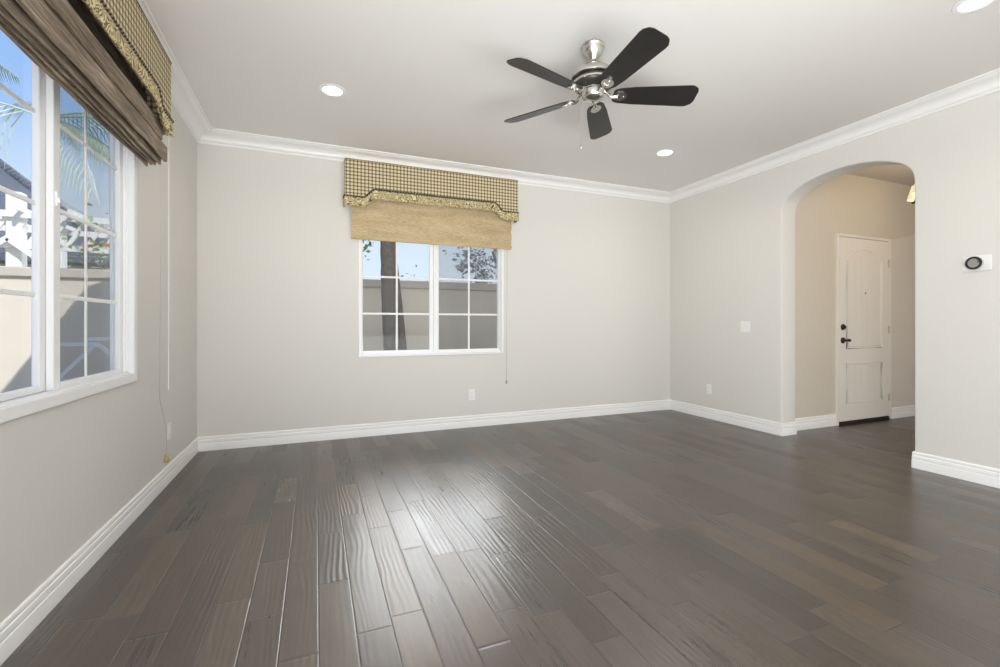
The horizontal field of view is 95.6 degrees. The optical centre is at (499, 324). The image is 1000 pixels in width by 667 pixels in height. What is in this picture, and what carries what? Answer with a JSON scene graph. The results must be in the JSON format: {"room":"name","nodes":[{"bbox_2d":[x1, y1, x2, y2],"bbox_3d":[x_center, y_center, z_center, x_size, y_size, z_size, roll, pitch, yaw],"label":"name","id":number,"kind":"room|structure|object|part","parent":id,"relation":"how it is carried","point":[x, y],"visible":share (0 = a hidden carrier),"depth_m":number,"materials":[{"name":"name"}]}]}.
{"room":"empty living room","nodes":[
{"label":"empty living room","id":0,"kind":"room"},
{"bbox_2d":[0,0,196,622],"bbox_3d":[-1.272,-0.333,0.497,0.094,2.845,7.278,0,0,-22],"label":"wall","id":1,"kind":"structure","parent":0,"point":[67,469],"depth_m":2.36,"materials":[{"name":"white paint"}]},
{"bbox_2d":[0,60,136,423],"bbox_3d":[-1.809,-0.476,1.834,0.106,1.588,1.510,0,0,-22],"label":"window","id":2,"kind":"structure","parent":1,"relation":"in","point":[46,391],"depth_m":1.84,"materials":[{"name":"white plastic"}]},
{"bbox_2d":[0,83,34,296],"bbox_3d":[-1.706,-0.477,1.479,0.007,1.438,0.643,0,0,-22],"label":"grille","id":3,"kind":"object","parent":2,"relation":"attached to","point":[32,108],"depth_m":1.78,"materials":[{"name":"white plastic"}]},
{"bbox_3d":[-1.710,-0.477,1.496,0.025,1.490,0.721,0,0,-22],"label":"sash","id":4,"kind":"part","parent":2,"relation":"part of","materials":[{"name":"white plastic"}]},
{"bbox_3d":[-1.949,-0.477,2.157,0.025,1.490,0.719,0,0,-22],"label":"sash","id":5,"kind":"part","parent":2,"relation":"part of","materials":[{"name":"white plastic"}]},
{"bbox_2d":[0,0,169,462],"bbox_3d":[-1.683,-0.361,1.860,0.147,2.317,1.623,0,0,-22],"label":"roman shade","id":6,"kind":"object","parent":2,"relation":"attached to","point":[60,37],"visible":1,"depth_m":1.82,"materials":[{"name":"brown fabric"}]},
{"bbox_3d":[-1.668,-1.390,1.854,0.006,0.240,1.600,0,0,-22],"label":"woven panel","id":7,"kind":"part","parent":6,"relation":"part of","materials":[{"name":"brown wood"}]},
{"bbox_3d":[-1.934,-0.133,2.596,0.013,1.755,0.051,0,0,1],"label":"pull cord","id":8,"kind":"part","parent":6,"relation":"part of","materials":[{"name":"white fabric"}]},
{"bbox_2d":[60,109,116,375],"bbox_3d":[-1.952,-0.477,2.158,0.007,1.438,0.615,0,0,-22],"label":"grille","id":9,"kind":"object","parent":2,"relation":"attached to","point":[68,297],"depth_m":2.12,"materials":[{"name":"white plastic"}]},
{"bbox_3d":[-1.988,-0.476,2.141,0.004,1.492,0.711,0,0,-22],"label":"screen frame","id":10,"kind":"part","parent":2,"relation":"part of","materials":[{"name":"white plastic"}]},
{"bbox_2d":[0,437,197,665],"bbox_3d":[-1.653,1.028,1.573,0.011,0.124,4.998,0,0,-22],"label":"baseboard","id":11,"kind":"structure","parent":1,"relation":"attached to","point":[14,629],"depth_m":1.91,"materials":[{"name":"white paint"}]},
{"bbox_2d":[82,0,173,137],"bbox_3d":[-1.683,-1.334,1.848,0.166,0.446,1.800,0,0,-22],"label":"valance","id":12,"kind":"object","parent":1,"relation":"attached to","point":[125,22],"visible":0.94,"depth_m":2.22,"materials":[{"name":"beige fabric"}]},
{"bbox_2d":[167,422,170,439],"bbox_3d":[-2.290,0.738,3.139,0.009,0.116,0.072,0,0,-22],"label":"power outlet","id":13,"kind":"object","parent":1,"relation":"attached to","point":[169,423],"visible":1,"depth_m":3.13,"materials":[{"name":"white plastic"}]},
{"bbox_2d":[137,0,211,142],"bbox_3d":[-1.166,-1.606,0.540,0.135,0.098,7.278,0,0,-22],"label":"trim","id":14,"kind":"structure","parent":1,"relation":"attached to","point":[184,100],"depth_m":3.22,"materials":[{"name":"white paint"}]},
{"bbox_2d":[197,143,669,436],"bbox_3d":[-0.171,-0.333,4.922,5.464,2.845,0.094,0,0,-22],"label":"wall","id":15,"kind":"structure","parent":0,"point":[587,275],"depth_m":4.38,"materials":[{"name":"white paint"}]},
{"bbox_2d":[343,158,518,222],"bbox_3d":[-0.646,-1.334,4.605,1.800,0.446,0.142,0,0,-22],"label":"valance","id":16,"kind":"object","parent":15,"relation":"attached to","point":[365,181],"visible":1,"depth_m":4.51,"materials":[{"name":"beige fabric"}]},
{"bbox_3d":[-0.646,-1.245,4.605,1.800,0.106,0.142,0,0,-22],"label":"rope trim","id":17,"kind":"part","parent":16,"relation":"part of","materials":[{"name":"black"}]},
{"bbox_3d":[-0.622,-1.157,4.546,1.778,0.091,0.009,0,0,-22],"label":"edge cord","id":18,"kind":"part","parent":16,"relation":"part of","materials":[{"name":"beige fabric"}]},
{"bbox_2d":[358,239,503,356],"bbox_3d":[-0.682,-0.476,4.708,1.518,1.588,0.106,0,0,-22],"label":"window","id":19,"kind":"structure","parent":15,"relation":"in","point":[433,278],"depth_m":4.71,"materials":[{"name":"white plastic"}]},
{"bbox_2d":[363,240,428,349],"bbox_3d":[-1.048,-0.477,4.601,0.667,1.478,0.007,0,0,-22],"label":"grille","id":20,"kind":"object","parent":19,"relation":"attached to","point":[396,276],"depth_m":4.60,"materials":[{"name":"white plastic"}]},
{"bbox_3d":[-1.032,-0.477,4.605,0.745,1.530,0.025,0,0,-22],"label":"sash","id":21,"kind":"part","parent":19,"relation":"part of","materials":[{"name":"white plastic"}]},
{"bbox_2d":[351,199,511,383],"bbox_3d":[-0.650,-0.439,4.647,1.670,2.162,0.052,0,0,-22],"label":"roman shade","id":22,"kind":"object","parent":19,"relation":"attached to","point":[380,220],"visible":0.56,"depth_m":4.60,"materials":[{"name":"beige fabric"}]},
{"bbox_3d":[-0.645,-1.163,4.634,1.670,0.694,0.014,0,0,-22],"label":"woven panel","id":23,"kind":"part","parent":22,"relation":"part of","materials":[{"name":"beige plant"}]},
{"bbox_3d":[-0.349,-0.477,4.853,0.743,1.530,0.025,0,0,-22],"label":"sash","id":24,"kind":"part","parent":19,"relation":"part of","materials":[{"name":"white plastic"}]},
{"bbox_2d":[439,247,497,348],"bbox_3d":[-0.335,-0.477,4.861,0.667,1.478,0.007,0,0,-22],"label":"grille","id":25,"kind":"object","parent":19,"relation":"attached to","point":[468,279],"depth_m":4.86,"materials":[{"name":"white plastic"}]},
{"bbox_2d":[198,128,669,202],"bbox_3d":[-0.180,-1.606,4.795,5.165,0.098,0.135,0,0,-22],"label":"trim","id":26,"kind":"structure","parent":15,"relation":"attached to","point":[219,137],"depth_m":4.49,"materials":[{"name":"white paint"}]},
{"bbox_2d":[198,400,669,451],"bbox_3d":[-0.203,1.028,4.853,5.165,0.124,0.011,0,0,-22],"label":"baseboard","id":27,"kind":"structure","parent":15,"relation":"attached to","point":[231,441],"depth_m":4.56,"materials":[{"name":"white paint"}]},
{"bbox_2d":[468,389,474,399],"bbox_3d":[-0.300,0.748,4.814,0.072,0.116,0.009,0,0,-22],"label":"power outlet","id":28,"kind":"object","parent":15,"relation":"attached to","point":[471,393],"visible":1,"depth_m":4.81,"materials":[{"name":"white plastic"}]},
{"bbox_2d":[0,409,999,666],"bbox_3d":[2.734,1.130,2.120,8.739,0.080,7.472,0,0,-22],"label":"floor","id":29,"kind":"structure","parent":0,"point":[660,538],"depth_m":2.08,"materials":[{"name":"brown wood"}]},
{"bbox_2d":[145,0,999,191],"bbox_3d":[1.164,-1.705,1.486,5.165,0.100,7.278,0,0,-22],"label":"ceiling","id":30,"kind":"structure","parent":0,"point":[433,79],"depth_m":2.94,"materials":[{"name":"white paint"}]},
{"bbox_2d":[319,84,345,96],"bbox_3d":[-1.183,-1.652,3.201,0.180,0.006,0.180,0,0,-22],"label":"recessed light","id":31,"kind":"object","parent":30,"relation":"in","point":[332,90],"visible":1,"depth_m":3.19,"materials":[{"name":"white paint"}]},
{"bbox_2d":[504,27,698,147],"bbox_3d":[0.558,-1.351,2.650,1.188,0.607,1.155,0,0,-22],"label":"ceiling fan","id":32,"kind":"object","parent":30,"relation":"hanging from","point":[593,79],"visible":1,"depth_m":2.62,"materials":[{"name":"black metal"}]},
{"bbox_3d":[0.253,-1.359,2.900,0.496,0.052,0.154,0,0,35],"label":"blade","id":33,"kind":"part","parent":32,"relation":"part of","materials":[{"name":"black wood"}]},
{"bbox_3d":[0.259,-1.359,2.469,0.496,0.052,0.154,0,0,-37],"label":"blade","id":34,"kind":"part","parent":32,"relation":"part of","materials":[{"name":"black wood"}]},
{"bbox_3d":[0.661,-1.359,3.038,0.154,0.052,0.496,0,0,17],"label":"blade","id":35,"kind":"part","parent":32,"relation":"part of","materials":[{"name":"black wood"}]},
{"bbox_3d":[0.661,-1.359,2.338,0.159,0.052,0.499,0,0,-22],"label":"blade","id":36,"kind":"part","parent":32,"relation":"part of","materials":[{"name":"black wood"}]},
{"bbox_3d":[0.918,-1.359,2.693,0.496,0.052,0.154,0,0,-1],"label":"blade","id":37,"kind":"part","parent":32,"relation":"part of","materials":[{"name":"black wood"}]},
{"bbox_2d":[655,149,674,155],"bbox_3d":[1.588,-1.652,4.359,0.180,0.006,0.180,0,0,-22],"label":"recessed light","id":38,"kind":"object","parent":30,"relation":"in","point":[665,152],"visible":1,"depth_m":4.35,"materials":[{"name":"white"}]},
{"bbox_2d":[951,0,995,14],"bbox_3d":[2.443,-1.652,2.325,0.180,0.006,0.180,0,0,-22],"label":"recessed light","id":39,"kind":"object","parent":30,"relation":"in","point":[963,6],"visible":1,"depth_m":2.34,"materials":[{"name":"white"}]},
{"bbox_2d":[670,91,999,468],"bbox_3d":[3.634,-0.333,2.540,0.205,2.845,7.372,0,0,-22],"label":"wall","id":40,"kind":"structure","parent":0,"point":[732,245],"depth_m":3.78,"materials":[{"name":"white paint"}]},
{"bbox_2d":[707,384,711,394],"bbox_3d":[2.420,0.750,5.246,0.009,0.116,0.072,0,0,-22],"label":"power outlet","id":41,"kind":"object","parent":40,"relation":"attached to","point":[709,386],"visible":1,"depth_m":5.24,"materials":[{"name":"white plastic"}]},
{"bbox_2d":[670,400,796,435],"bbox_3d":[2.563,1.028,5.162,0.216,0.124,1.519,0,0,-22],"label":"baseboard","id":42,"kind":"structure","parent":40,"relation":"attached to","point":[789,428],"depth_m":4.88,"materials":[{"name":"white paint"}]},
{"bbox_2d":[740,321,749,332],"bbox_3d":[2.598,0.026,4.802,0.012,0.118,0.118,0,0,-22],"label":"light switch","id":43,"kind":"object","parent":40,"relation":"attached to","point":[744,325],"visible":1,"depth_m":4.80,"materials":[{"name":"white plastic"}]},
{"bbox_2d":[669,68,999,202],"bbox_3d":[3.494,-1.606,2.432,0.135,0.098,7.278,0,0,-22],"label":"trim","id":44,"kind":"structure","parent":40,"relation":"attached to","point":[988,83],"depth_m":3.73,"materials":[{"name":"white paint"}]},
{"bbox_2d":[911,451,999,487],"bbox_3d":[4.127,1.028,1.310,0.216,0.124,4.721,0,0,-22],"label":"baseboard","id":45,"kind":"structure","parent":40,"relation":"attached to","point":[984,475],"depth_m":3.21,"materials":[{"name":"white paint"}]},
{"bbox_2d":[963,254,991,271],"bbox_3d":[3.269,-0.422,3.114,0.040,0.104,0.148,0,0,-22],"label":"thermostat","id":46,"kind":"object","parent":40,"relation":"attached to","point":[981,262],"visible":1,"depth_m":3.10,"materials":[{"name":"white plastic"}]},
{"bbox_2d":[795,173,914,417],"bbox_3d":[4.404,-0.333,5.260,3.269,2.845,0.094,0,0,-22],"label":"wall","id":47,"kind":"structure","parent":0,"point":[846,203],"depth_m":4.83,"materials":[{"name":"beige paint"}]},
{"bbox_2d":[795,414,835,430],"bbox_3d":[3.265,1.028,4.741,0.767,0.124,0.011,0,0,-22],"label":"baseboard","id":48,"kind":"structure","parent":47,"relation":"attached to","point":[805,423],"depth_m":4.76,"materials":[{"name":"white paint"}]},
{"bbox_2d":[835,233,890,425],"bbox_3d":[4.067,0.052,5.079,0.974,2.075,0.188,0,0,-22],"label":"door","id":49,"kind":"structure","parent":47,"relation":"in","point":[862,263],"depth_m":5.03,"materials":[{"name":"white paint"}]},
{"bbox_3d":[4.058,-0.286,5.047,0.646,1.105,0.018,0,0,-22],"label":"panel moulding","id":50,"kind":"part","parent":49,"relation":"part of","materials":[{"name":"white paint"}]},
{"bbox_3d":[4.059,-0.281,5.045,0.566,1.027,0.003,0,0,-22],"label":"panel","id":51,"kind":"part","parent":49,"relation":"part of","materials":[{"name":"white paint"}]},
{"bbox_3d":[4.058,0.640,5.047,0.638,0.443,0.018,0,0,-22],"label":"panel moulding","id":52,"kind":"part","parent":49,"relation":"part of","materials":[{"name":"white paint"}]},
{"bbox_3d":[4.059,0.640,5.045,0.566,0.368,0.003,0,0,-22],"label":"panel","id":53,"kind":"part","parent":49,"relation":"part of","materials":[{"name":"white paint"}]},
{"bbox_2d":[891,234,914,407],"bbox_3d":[5.187,-0.095,5.521,1.434,2.370,0.012,0,0,-22],"label":"wall","id":54,"kind":"structure","parent":47,"relation":"attached to","point":[903,248],"depth_m":5.34,"materials":[{"name":"beige paint"}]},
{"bbox_2d":[891,405,914,418],"bbox_3d":[5.192,1.028,5.511,1.432,0.124,0.011,0,0,-22],"label":"baseboard","id":55,"kind":"structure","parent":47,"relation":"attached to","point":[905,411],"depth_m":5.32,"materials":[{"name":"white paint"}]},
{"bbox_2d":[847,164,914,185],"bbox_3d":[5.125,-1.705,3.360,3.175,0.100,3.970,0,0,-22],"label":"ceiling","id":56,"kind":"structure","parent":0,"point":[900,174],"depth_m":4.96,"materials":[{"name":"beige paint"}]},
{"bbox_2d":[907,184,914,203],"bbox_3d":[4.208,-1.360,4.271,0.627,0.590,0.614,0,0,-22],"label":"chandelier","id":57,"kind":"object","parent":56,"relation":"hanging from","point":[911,197],"visible":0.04,"depth_m":4.49,"materials":[{"name":"white glass"}]},
{"label":"outside","id":58,"kind":"structure","parent":0,"visible":0},
{"bbox_3d":[-9.029,1.290,22.237,60.000,0.100,72.000,0,0,-22],"label":"ground","id":59,"kind":"structure","parent":58,"visible":0},
{"bbox_2d":[0,65,20,85],"bbox_3d":[-10.491,-2.153,6.862,4.323,6.792,3.563,0,0,-3],"label":"palm tree","id":60,"kind":"object","parent":59,"relation":"on","point":[1,67],"visible":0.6,"depth_m":8.58,"materials":[{"name":"green plant"}]},
{"bbox_2d":[0,158,109,269],"bbox_3d":[-16.125,-1.870,12.300,12.375,5.820,8.675,0,0,-22],"label":"house","id":61,"kind":"structure","parent":59,"relation":"on","point":[11,179],"depth_m":11.26,"materials":[{"name":"grey paint"}]},
{"bbox_2d":[0,191,109,267],"bbox_3d":[-6.804,-0.290,6.789,4.902,3.060,1.700,0,0,-22],"label":"pergola","id":62,"kind":"object","parent":59,"relation":"on","point":[15,215],"visible":0.22,"depth_m":6.22,"materials":[{"name":"white paint"}]},
{"bbox_3d":[-6.671,-0.290,6.249,0.170,3.060,0.170,0,0,-22],"label":"post","id":63,"kind":"part","parent":62,"relation":"part of","materials":[{"name":"white paint"}]},
{"bbox_3d":[-7.085,-0.210,7.268,0.170,2.900,0.170,0,0,-22],"label":"post","id":64,"kind":"part","parent":62,"relation":"part of","materials":[{"name":"white paint"}]},
{"bbox_2d":[0,101,109,203],"bbox_3d":[-7.801,-1.476,8.022,4.159,5.438,2.734,0,0,-22],"label":"palm tree","id":65,"kind":"object","parent":59,"relation":"on","point":[75,129],"visible":0.16,"depth_m":7.47,"materials":[{"name":"palm leaves"},{"name":"bark"}]},
{"bbox_2d":[26,203,109,269],"bbox_3d":[-5.084,-0.333,6.527,2.612,3.151,0.806,0,0,-22],"label":"vine","id":66,"kind":"object","parent":59,"relation":"on","point":[105,245],"visible":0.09,"depth_m":6.26,"materials":[{"name":"green plant"}]},
{"bbox_2d":[60,337,109,381],"bbox_3d":[-4.250,0.694,4.809,1.811,1.116,0.192,0,0,-22],"label":"rack","id":67,"kind":"object","parent":59,"relation":"on","point":[92,345],"visible":0.2,"depth_m":4.70,"materials":[{"name":"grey metal"}]},
{"bbox_3d":[-4.640,0.725,4.570,0.908,1.054,0.022,0,0,-22],"label":"leg","id":68,"kind":"part","parent":67,"relation":"part of","materials":[{"name":"blue metal"}]},
{"bbox_3d":[-3.891,0.580,4.917,0.756,0.747,0.022,0,0,-22],"label":"leg","id":69,"kind":"part","parent":67,"relation":"part of","materials":[{"name":"blue metal"}]},
{"bbox_2d":[0,266,496,392],"bbox_3d":[-2.664,0.309,6.560,24.000,1.962,0.250,0,0,-22],"label":"wall","id":70,"kind":"structure","parent":59,"relation":"on","point":[15,310],"depth_m":5.56,"materials":[{"name":"paint"}]},
{"bbox_2d":[363,240,406,350],"bbox_3d":[-1.595,-1.236,6.418,2.462,4.971,2.162,0,0,-22],"label":"tree","id":71,"kind":"object","parent":59,"relation":"on","point":[387,249],"visible":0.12,"depth_m":5.91,"materials":[{"name":"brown plant"}]},
{"bbox_2d":[442,246,496,283],"bbox_3d":[0.733,-1.200,14.259,5.168,4.884,2.085,0,0,-22],"label":"tree","id":72,"kind":"object","parent":59,"relation":"on","point":[483,274],"visible":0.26,"depth_m":13.67,"materials":[{"name":"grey plant"}]}
]}

